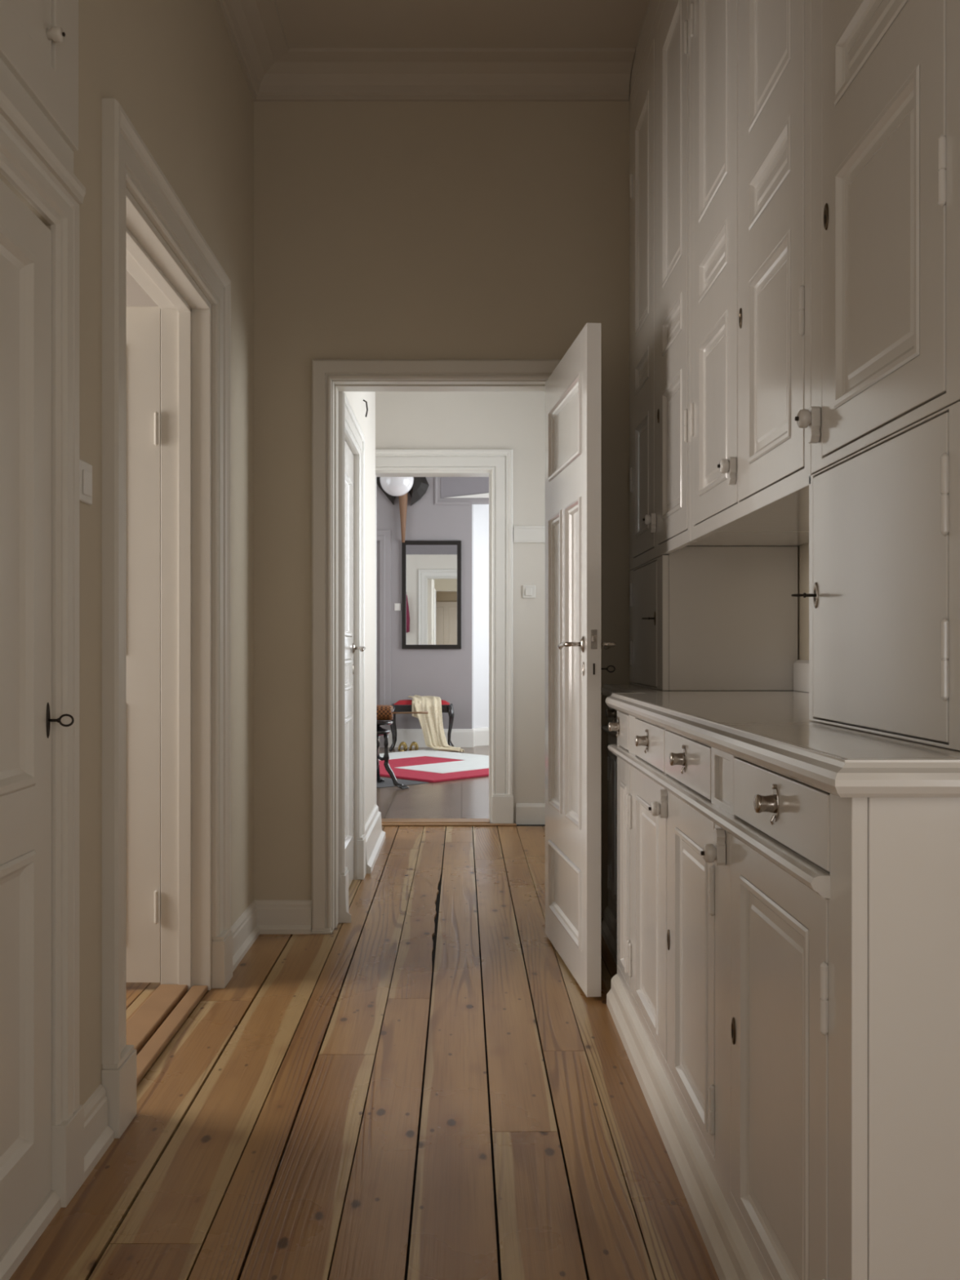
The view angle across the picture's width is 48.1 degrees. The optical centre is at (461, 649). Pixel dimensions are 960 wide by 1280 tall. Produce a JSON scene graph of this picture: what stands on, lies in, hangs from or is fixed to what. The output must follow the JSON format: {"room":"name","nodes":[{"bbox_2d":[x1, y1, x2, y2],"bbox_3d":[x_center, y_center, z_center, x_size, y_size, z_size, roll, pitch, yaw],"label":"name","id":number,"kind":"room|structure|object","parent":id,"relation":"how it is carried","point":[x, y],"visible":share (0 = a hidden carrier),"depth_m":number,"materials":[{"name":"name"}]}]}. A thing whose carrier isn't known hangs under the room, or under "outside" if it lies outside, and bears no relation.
{"room":"home hallway","nodes":[
{"label":"home hallway","id":0,"kind":"room"},
{"bbox_2d":[0,0,253,1104],"bbox_3d":[-0.875,-0.572,1.282,0.140,3.330,5.764,0,0,0],"label":"wall","id":1,"kind":"structure","parent":0,"point":[173,68],"depth_m":2.94,"materials":[{"name":"beige paint"}]},
{"bbox_2d":[0,1190,60,1279],"bbox_3d":[-0.796,1.075,1.629,0.022,0.036,0.958,0,0,0],"label":"baseboard","id":2,"kind":"structure","parent":1,"relation":"attached to","point":[20,1246],"depth_m":1.97,"materials":[{"name":"beige paint"}]},
{"bbox_2d":[0,178,74,1256],"bbox_3d":[-0.791,0.118,1.655,0.082,1.875,0.901,0,0,0],"label":"door","id":3,"kind":"structure","parent":1,"relation":"in","point":[25,241],"depth_m":1.99,"materials":[{"name":"beige paint"}]},
{"bbox_2d":[0,0,78,151],"bbox_3d":[-0.780,-1.562,1.673,0.053,1.090,1.046,0,0,0],"label":"upper cabinet","id":4,"kind":"object","parent":1,"relation":"attached to","point":[39,38],"visible":0.95,"depth_m":2.04,"materials":[{"name":"beige paint"}]},
{"bbox_2d":[0,57,85,1207],"bbox_3d":[-0.785,0.038,1.656,0.040,2.110,1.104,0,0,0],"label":"trim","id":5,"kind":"structure","parent":1,"relation":"attached to","point":[35,158],"depth_m":2.13,"materials":[{"name":"beige paint"}]},
{"bbox_2d":[79,458,92,505],"bbox_3d":[-0.798,-0.355,2.285,0.013,0.087,0.080,0,0,0],"label":"light switch","id":6,"kind":"object","parent":1,"relation":"attached to","point":[85,468],"visible":0.82,"depth_m":2.27,"materials":[{"name":"white plastic"}]},
{"bbox_2d":[84,1084,114,1181],"bbox_3d":[-0.790,1.031,2.300,0.030,0.124,0.200,0,0,0],"label":"baseboard","id":7,"kind":"structure","parent":1,"relation":"attached to","point":[99,1136],"depth_m":2.32,"materials":[{"name":"beige paint"}]},
{"bbox_2d":[125,306,160,982],"bbox_3d":[-1.397,-0.016,3.463,0.860,2.170,0.058,0,0,0],"label":"door","id":8,"kind":"structure","parent":1,"relation":"in","point":[143,324],"depth_m":3.45,"materials":[{"name":"beige paint"}]},
{"bbox_2d":[101,97,232,1138],"bbox_3d":[-0.784,-0.070,3.000,0.041,2.327,1.192,0,0,0],"label":"trim","id":9,"kind":"structure","parent":1,"relation":"attached to","point":[126,160],"depth_m":2.49,"materials":[{"name":"beige paint"}]},
{"bbox_2d":[125,186,211,991],"bbox_3d":[-0.885,-0.009,3.000,0.159,2.205,0.940,0,0,0],"label":"trim","id":10,"kind":"structure","parent":1,"relation":"attached to","point":[185,310],"depth_m":3.45,"materials":[{"name":"beige paint"}]},
{"bbox_2d":[231,899,311,972],"bbox_3d":[-0.692,1.031,3.882,0.226,0.124,0.564,0,0,0],"label":"baseboard","id":11,"kind":"structure","parent":1,"relation":"attached to","point":[261,916],"depth_m":4.14,"materials":[{"name":"beige paint"}]},
{"bbox_2d":[215,0,635,101],"bbox_3d":[-0.080,-2.179,1.332,1.451,0.115,5.664,0,0,0],"label":"trim","id":12,"kind":"structure","parent":1,"relation":"attached to","point":[272,70],"depth_m":4.10,"materials":[{"name":"paint"}]},
{"bbox_2d":[125,984,208,1085],"bbox_3d":[-0.888,1.082,3.000,0.153,0.022,0.896,0,0,0],"label":"trim","id":13,"kind":"structure","parent":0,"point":[149,1016],"depth_m":3.12,"materials":[{"name":"brown wood"}]},
{"bbox_2d":[338,873,351,923],"bbox_3d":[-0.469,0.993,4.304,0.055,0.200,0.003,0,0,0],"label":"baseboard","id":14,"kind":"structure","parent":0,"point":[344,917],"depth_m":4.30,"materials":[{"name":"white paint"}]},
{"bbox_2d":[344,391,375,879],"bbox_3d":[-0.548,-0.557,5.250,0.103,3.300,1.900,0,0,0],"label":"wall","id":15,"kind":"structure","parent":0,"point":[367,424],"depth_m":5.70,"materials":[{"name":"white paint"}]},
{"bbox_2d":[338,391,365,912],"bbox_3d":[-0.480,0.028,4.765,0.033,2.130,0.918,0,0,0],"label":"trim","id":16,"kind":"structure","parent":15,"relation":"attached to","point":[348,424],"depth_m":4.88,"materials":[{"name":"white paint"}]},
{"bbox_2d":[345,440,365,887],"bbox_3d":[-0.500,0.081,4.765,0.104,2.005,0.684,0,0,0],"label":"door","id":17,"kind":"structure","parent":15,"relation":"in","point":[350,647],"depth_m":4.96,"materials":[{"name":"white paint"}]},
{"bbox_2d":[363,399,368,417],"bbox_3d":[-0.484,-1.216,5.420,0.026,0.089,0.008,0,0,0],"label":"wall hook","id":18,"kind":"object","parent":15,"relation":"attached to","point":[366,402],"visible":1,"depth_m":5.42,"materials":[{"name":"metal"}]},
{"bbox_2d":[364,804,385,873],"bbox_3d":[-0.521,0.993,5.753,0.158,0.200,1.005,0,0,0],"label":"baseboard","id":19,"kind":"structure","parent":15,"relation":"attached to","point":[375,836],"depth_m":5.67,"materials":[{"name":"white paint"}]},
{"bbox_2d":[8,745,719,1279],"bbox_3d":[-0.400,1.138,5.800,5.400,0.090,14.800,0,0,0],"label":"floor","id":20,"kind":"structure","parent":0,"point":[423,1086],"depth_m":2.53,"materials":[{"name":"brown wood"}]},
{"bbox_2d":[376,777,428,787],"bbox_3d":[-0.733,1.090,8.805,0.863,0.004,0.955,0,0,20],"label":"floor mat","id":21,"kind":"object","parent":20,"relation":"on","point":[388,782],"visible":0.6,"depth_m":8.81,"materials":[{"name":"grey fabric"}]},
{"bbox_2d":[376,720,408,789],"bbox_3d":[-0.695,0.828,8.614,0.571,0.524,0.509,0,0,0],"label":"pedestal table","id":22,"kind":"object","parent":21,"relation":"on","point":[380,731],"visible":0.48,"depth_m":8.49,"materials":[{"name":"black paint"}]},
{"bbox_2d":[376,705,428,720],"bbox_3d":[-0.528,0.503,8.568,0.530,0.124,0.129,0,0,-4],"label":"cane rattle","id":23,"kind":"object","parent":22,"relation":"on","point":[384,713],"visible":0.7,"depth_m":8.51,"materials":[{"name":"brown wood"}]},
{"bbox_2d":[398,742,407,751],"bbox_3d":[-0.635,1.045,11.596,0.096,0.092,0.256,0,0,0],"label":"sandal","id":24,"kind":"object","parent":20,"relation":"on","point":[405,746],"visible":0.96,"depth_m":11.53,"materials":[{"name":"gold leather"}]},
{"bbox_2d":[408,742,418,751],"bbox_3d":[-0.515,1.045,11.596,0.096,0.092,0.256,0,0,0],"label":"sandal","id":25,"kind":"object","parent":20,"relation":"on","point":[415,744],"visible":0.98,"depth_m":11.54,"materials":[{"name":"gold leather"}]},
{"bbox_2d":[388,699,453,751],"bbox_3d":[-0.432,0.820,11.720,0.702,0.544,0.436,0,0,0],"label":"bench","id":26,"kind":"object","parent":20,"relation":"on","point":[403,705],"visible":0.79,"depth_m":11.54,"materials":[{"name":"black paint"}]},
{"bbox_2d":[394,699,449,704],"bbox_3d":[-0.432,0.571,11.720,0.605,0.045,0.340,0,0,0],"label":"seat cushion","id":27,"kind":"object","parent":26,"relation":"on","point":[403,701],"depth_m":11.58,"materials":[{"name":"red fabric"}]},
{"bbox_2d":[408,694,464,751],"bbox_3d":[-0.370,0.793,11.578,0.763,0.593,0.367,0,0,43],"label":"scarf","id":28,"kind":"object","parent":26,"relation":"on","point":[431,723],"visible":0.99,"depth_m":11.44,"materials":[{"name":"beige fabric"}]},
{"bbox_2d":[378,749,488,782],"bbox_3d":[-0.311,1.081,10.171,2.020,0.022,1.800,0,0,45],"label":"rug","id":29,"kind":"object","parent":20,"relation":"on","point":[424,765],"visible":0.48,"depth_m":9.88,"materials":[{"name":"fabric"}]},
{"bbox_2d":[600,706,617,965],"bbox_3d":[0.805,0.635,3.741,0.559,0.915,0.842,0,0,0],"label":"base cabinet","id":30,"kind":"object","parent":20,"relation":"on","point":[609,923],"visible":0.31,"depth_m":4.02,"materials":[{"name":"beige paint"}]},
{"bbox_2d":[606,710,959,1279],"bbox_3d":[0.758,0.635,2.314,0.653,0.915,2.008,0,0,0],"label":"base cabinet","id":31,"kind":"object","parent":20,"relation":"on","point":[783,998],"visible":0.92,"depth_m":1.54,"materials":[{"name":"beige paint"}]},
{"bbox_2d":[600,684,959,797],"bbox_3d":[0.766,0.155,2.720,0.644,0.045,2.883,0,0,0],"label":"countertop","id":32,"kind":"structure","parent":31,"relation":"on","point":[773,731],"depth_m":1.61,"materials":[{"name":"beige paint"}]},
{"bbox_2d":[629,546,797,690],"bbox_3d":[0.843,-0.101,3.816,0.484,0.465,0.692,0,0,0],"label":"base cabinet","id":33,"kind":"object","parent":32,"relation":"on","point":[702,618],"visible":1,"depth_m":3.47,"materials":[{"name":"beige paint"}]},
{"bbox_2d":[791,400,959,751],"bbox_3d":[0.843,-0.096,1.659,0.484,0.456,0.698,0,0,0],"label":"base cabinet","id":34,"kind":"object","parent":32,"relation":"on","point":[884,593],"visible":1,"depth_m":1.61,"materials":[{"name":"beige paint"}]},
{"bbox_2d":[125,99,631,929],"bbox_3d":[-0.590,-0.572,4.232,4.580,3.330,0.136,0,0,0],"label":"wall","id":35,"kind":"structure","parent":0,"point":[383,229],"depth_m":4.16,"materials":[{"name":"beige paint"}]},
{"bbox_2d":[310,359,561,933],"bbox_3d":[-0.079,-0.012,4.149,1.005,2.210,0.031,0,0,0],"label":"trim","id":36,"kind":"structure","parent":35,"relation":"attached to","point":[324,371],"depth_m":4.14,"materials":[{"name":"beige paint"}]},
{"bbox_2d":[332,380,546,932],"bbox_3d":[-0.079,0.025,4.237,0.847,2.135,0.145,0,0,0],"label":"trim","id":37,"kind":"structure","parent":35,"relation":"attached to","point":[338,386],"depth_m":4.22,"materials":[{"name":"beige paint"}]},
{"bbox_2d":[545,322,616,997],"bbox_3d":[0.401,0.032,3.727,0.179,2.098,0.780,0,0,0],"label":"door","id":38,"kind":"structure","parent":35,"relation":"in","point":[574,643],"depth_m":3.59,"materials":[{"name":"white paint"}]},
{"bbox_2d":[376,476,471,728],"bbox_3d":[-1.492,-0.657,12.125,3.216,3.500,0.150,0,0,0],"label":"wall","id":39,"kind":"structure","parent":0,"point":[446,674],"depth_m":12.05,"materials":[{"name":"purple paint"}]},
{"bbox_2d":[376,529,391,747],"bbox_3d":[-1.345,-0.124,12.035,1.110,2.435,0.030,0,0,0],"label":"trim","id":40,"kind":"structure","parent":39,"relation":"attached to","point":[384,536],"depth_m":12.03,"materials":[{"name":"purple paint"}]},
{"bbox_2d":[394,603,400,610],"bbox_3d":[-0.715,-0.477,12.043,0.070,0.080,0.015,0,0,0],"label":"light switch","id":41,"kind":"object","parent":39,"relation":"attached to","point":[397,606],"visible":1,"depth_m":12.04,"materials":[{"name":"white plastic"}]},
{"bbox_2d":[376,476,428,542],"bbox_3d":[-0.669,-1.762,11.980,0.606,1.140,0.124,0,0,0],"label":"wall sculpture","id":42,"kind":"object","parent":39,"relation":"attached to","point":[420,485],"visible":0.44,"depth_m":11.96,"materials":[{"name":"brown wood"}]},
{"bbox_2d":[401,540,461,648],"bbox_3d":[-0.335,-0.612,12.028,0.665,1.210,0.030,0,0,0],"label":"wall mirror","id":43,"kind":"object","parent":39,"relation":"attached to","point":[431,570],"visible":1,"depth_m":12.02,"materials":[{"name":"black mirror"}]},
{"bbox_2d":[378,727,488,747],"bbox_3d":[-0.363,0.991,12.242,5.262,0.205,0.601,0,0,-11],"label":"baseboard","id":44,"kind":"structure","parent":39,"relation":"attached to","point":[479,736],"depth_m":12.03,"materials":[{"name":"white paint"}]},
{"bbox_2d":[434,476,470,504],"bbox_3d":[-0.102,-1.990,12.040,0.405,0.735,0.020,0,0,0],"label":"trim","id":45,"kind":"structure","parent":39,"relation":"attached to","point":[436,502],"depth_m":12.03,"materials":[{"name":"purple paint"}]},
{"bbox_2d":[440,476,488,498],"bbox_3d":[0.983,-2.030,12.047,2.435,0.675,0.006,0,0,0],"label":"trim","id":46,"kind":"structure","parent":39,"relation":"attached to","point":[451,486],"depth_m":12.04,"materials":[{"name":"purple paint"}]},
{"bbox_2d":[446,493,488,497],"bbox_3d":[1.000,-1.827,12.037,2.400,0.260,0.014,0,0,0],"label":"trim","id":47,"kind":"structure","parent":39,"relation":"attached to","point":[485,495],"depth_m":12.03,"materials":[{"name":"white paint"}]},
{"bbox_2d":[375,391,545,823],"bbox_3d":[-0.400,-0.657,6.820,5.400,3.500,0.160,0,0,0],"label":"wall","id":48,"kind":"structure","parent":0,"point":[514,420],"depth_m":6.74,"materials":[{"name":"white paint"}]},
{"bbox_2d":[375,448,513,823],"bbox_3d":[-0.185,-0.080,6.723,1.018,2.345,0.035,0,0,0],"label":"trim","id":49,"kind":"structure","parent":48,"relation":"attached to","point":[500,461],"depth_m":6.72,"materials":[{"name":"white paint"}]},
{"bbox_2d":[381,818,516,826],"bbox_3d":[-0.110,1.083,6.750,0.900,0.020,0.180,0,0,0],"label":"threshold","id":50,"kind":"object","parent":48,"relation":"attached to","point":[385,822],"depth_m":6.70,"materials":[{"name":"brown wood"}]},
{"bbox_2d":[522,585,535,598],"bbox_3d":[0.423,-0.362,6.732,0.080,0.080,0.016,0,0,0],"label":"light switch","id":51,"kind":"object","parent":48,"relation":"attached to","point":[528,591],"visible":1,"depth_m":6.73,"materials":[{"name":"white plastic"}]},
{"bbox_2d":[513,525,545,542],"bbox_3d":[1.008,-0.721,6.732,1.365,0.104,0.016,0,0,0],"label":"trim","id":52,"kind":"structure","parent":48,"relation":"attached to","point":[522,534],"depth_m":6.73,"materials":[{"name":"white paint"}]},
{"bbox_2d":[515,803,545,824],"bbox_3d":[1.020,1.028,6.730,1.360,0.130,0.020,0,0,0],"label":"baseboard","id":53,"kind":"structure","parent":48,"relation":"attached to","point":[526,813],"depth_m":6.72,"materials":[{"name":"white paint"}]},
{"bbox_2d":[275,0,649,49],"bbox_3d":[0.128,-2.282,1.290,2.145,0.090,6.020,0,0,0],"label":"ceiling","id":54,"kind":"structure","parent":0,"point":[306,24],"depth_m":3.84,"materials":[{"name":"paint"}]},
{"bbox_2d":[471,504,488,728],"bbox_3d":[1.107,-0.297,12.713,2.228,2.780,0.396,0,0,-17],"label":"wall","id":55,"kind":"structure","parent":0,"point":[480,513],"depth_m":12.25,"materials":[{"name":"white paint"}]},
{"bbox_2d":[471,498,488,504],"bbox_3d":[1.158,-2.027,12.125,2.084,0.760,0.150,0,0,0],"label":"lintel","id":56,"kind":"object","parent":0,"point":[474,501],"visible":0.07,"depth_m":12.05,"materials":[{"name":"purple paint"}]},
{"bbox_2d":[797,542,808,660],"bbox_3d":[1.145,-0.572,1.282,0.110,3.330,5.764,0,0,0],"label":"wall","id":57,"kind":"structure","parent":0,"point":[802,549],"depth_m":3.43,"materials":[{"name":"beige paint"}]},
{"bbox_2d":[629,0,659,99],"bbox_3d":[0.868,-2.179,2.736,0.440,0.113,2.852,0,0,0],"label":"trim","id":58,"kind":"structure","parent":57,"relation":"attached to","point":[653,5],"depth_m":3.85,"materials":[{"name":"beige paint"}]},
{"bbox_2d":[629,0,808,569],"bbox_3d":[0.845,-1.214,3.604,0.480,1.815,1.115,0,0,0],"label":"upper cabinet","id":59,"kind":"object","parent":57,"relation":"attached to","point":[660,101],"visible":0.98,"depth_m":3.46,"materials":[{"name":"beige paint"}]},
{"bbox_2d":[690,0,813,541],"bbox_3d":[0.845,-1.214,2.521,0.480,1.815,1.048,0,0,0],"label":"upper cabinet","id":60,"kind":"object","parent":57,"relation":"attached to","point":[751,60],"visible":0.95,"depth_m":2.43,"materials":[{"name":"beige paint"}]},
{"bbox_2d":[793,659,808,692],"bbox_3d":[1.078,0.083,2.739,0.020,0.099,1.454,0,0,0],"label":"baseboard","id":61,"kind":"structure","parent":57,"relation":"attached to","point":[801,667],"depth_m":3.38,"materials":[{"name":"beige paint"}]},
{"bbox_2d":[795,0,959,473],"bbox_3d":[0.845,-1.224,1.653,0.480,1.796,0.685,0,0,0],"label":"upper cabinet","id":62,"kind":"object","parent":57,"relation":"attached to","point":[886,73],"visible":0.97,"depth_m":1.67,"materials":[{"name":"beige paint"}]},
{"bbox_3d":[-0.400,-2.457,9.550,5.440,0.100,5.300,0,0,0],"label":"ceiling","id":63,"kind":"structure","parent":0,"visible":0},
{"bbox_2d":[379,476,413,496],"bbox_3d":[-0.656,-1.981,10.900,0.344,0.853,0.344,0,0,0],"label":"globe lamp","id":64,"kind":"object","parent":63,"relation":"hanging from","point":[393,486],"visible":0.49,"depth_m":10.79,"materials":[{"name":"white glass"}]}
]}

